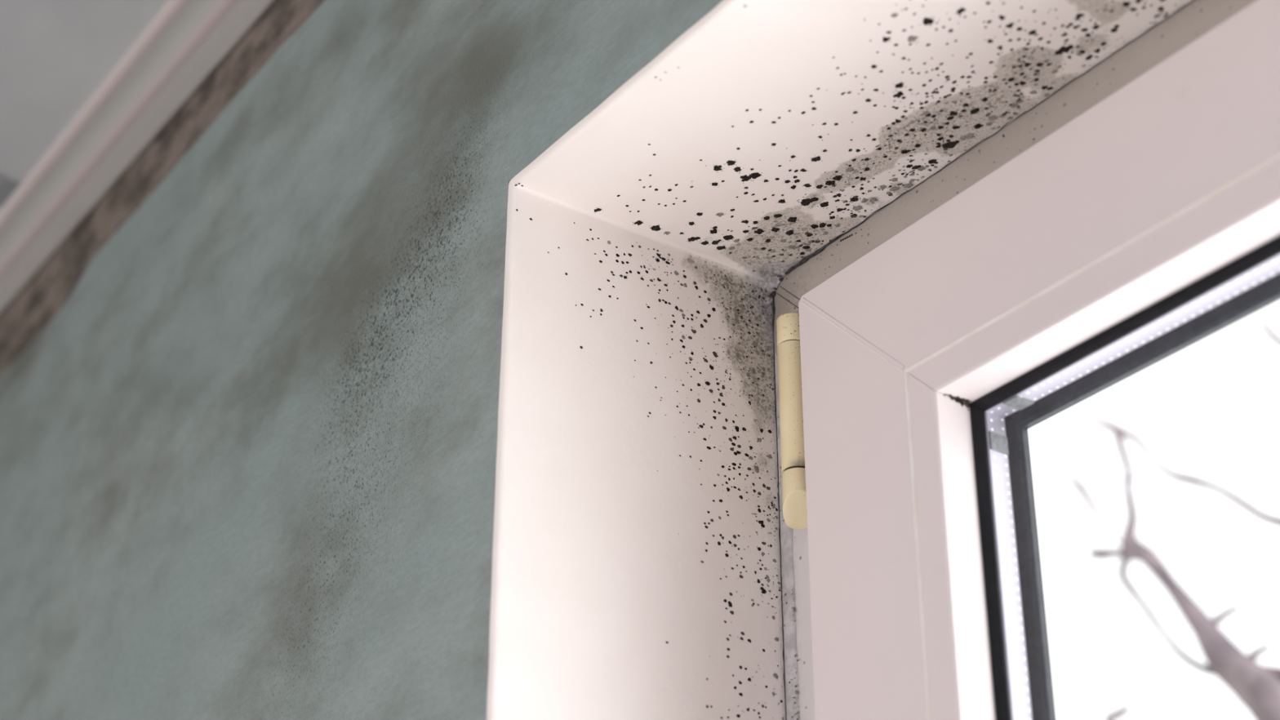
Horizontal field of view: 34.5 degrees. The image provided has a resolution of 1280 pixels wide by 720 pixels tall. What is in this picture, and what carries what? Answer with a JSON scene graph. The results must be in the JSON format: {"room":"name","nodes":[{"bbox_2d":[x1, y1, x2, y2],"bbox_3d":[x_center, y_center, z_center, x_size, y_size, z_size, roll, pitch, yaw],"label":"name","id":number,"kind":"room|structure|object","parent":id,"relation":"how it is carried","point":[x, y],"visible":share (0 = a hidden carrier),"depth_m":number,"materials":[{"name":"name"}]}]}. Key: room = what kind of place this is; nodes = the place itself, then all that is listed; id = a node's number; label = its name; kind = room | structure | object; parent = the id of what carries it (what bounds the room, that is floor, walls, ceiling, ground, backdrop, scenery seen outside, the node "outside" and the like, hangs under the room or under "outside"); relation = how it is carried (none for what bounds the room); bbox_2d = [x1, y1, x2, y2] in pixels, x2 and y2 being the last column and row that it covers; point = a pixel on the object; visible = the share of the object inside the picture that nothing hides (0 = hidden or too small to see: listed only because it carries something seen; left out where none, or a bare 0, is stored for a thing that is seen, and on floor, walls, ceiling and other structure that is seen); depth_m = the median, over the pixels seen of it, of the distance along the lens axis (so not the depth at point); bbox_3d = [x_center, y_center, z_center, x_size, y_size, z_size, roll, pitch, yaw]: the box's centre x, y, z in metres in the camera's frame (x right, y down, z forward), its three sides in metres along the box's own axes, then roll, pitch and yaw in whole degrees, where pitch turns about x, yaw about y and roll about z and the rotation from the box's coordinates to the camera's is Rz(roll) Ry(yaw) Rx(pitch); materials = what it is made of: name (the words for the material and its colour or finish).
{"room":"room in house","nodes":[
{"label":"room in house","id":0,"kind":"room"},
{"bbox_2d":[0,0,168,208],"bbox_3d":[-0.921,-0.774,0.324,2.400,0.060,4.400,19,-34,-30],"label":"ceiling","id":1,"kind":"structure","parent":0,"point":[55,55],"depth_m":1.33,"materials":[{"name":"paint"}]},
{"bbox_2d":[0,0,275,315],"bbox_3d":[0.037,-0.419,0.902,0.052,0.006,4.380,19,-34,-30],"label":"coving","id":2,"kind":"structure","parent":1,"relation":"attached to","point":[186,41],"depth_m":1.38,"materials":[{"name":"paint"}]},
{"bbox_2d":[0,0,1194,719],"bbox_3d":[0.179,0.588,0.469,0.301,2.600,4.400,19,-34,-30],"label":"wall","id":3,"kind":"structure","parent":0,"point":[304,418],"depth_m":0.95,"materials":[{"name":"green paint"}]},
{"bbox_2d":[515,208,784,719],"bbox_3d":[0.004,0.092,0.876,0.145,0.330,0.003,19,-34,-30],"label":"mold","id":4,"kind":"object","parent":3,"relation":"attached to","point":[756,468],"depth_m":0.94,"materials":[{"name":"black"}]},
{"bbox_2d":[514,0,1176,277],"bbox_3d":[0.345,-0.274,0.558,0.145,0.003,1.142,20,-34,-32],"label":"mold","id":5,"kind":"object","parent":3,"relation":"attached to","point":[949,144],"depth_m":0.89,"materials":[{"name":"black"}]},
{"bbox_2d":[773,0,1279,719],"bbox_3d":[0.444,0.231,0.284,0.084,1.156,1.256,19,-34,-30],"label":"window","id":6,"kind":"structure","parent":3,"relation":"in","point":[1139,223],"depth_m":0.83,"materials":[{"name":"white plastic"}]},
{"label":"outside","id":7,"kind":"structure","parent":0,"visible":0},
{"bbox_2d":[1068,315,1279,719],"bbox_3d":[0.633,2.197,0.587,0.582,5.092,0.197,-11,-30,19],"label":"bare tree","id":8,"kind":"object","parent":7,"point":[1255,685],"visible":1,"depth_m":1.78,"materials":[{"name":"brown plant"}]}
]}

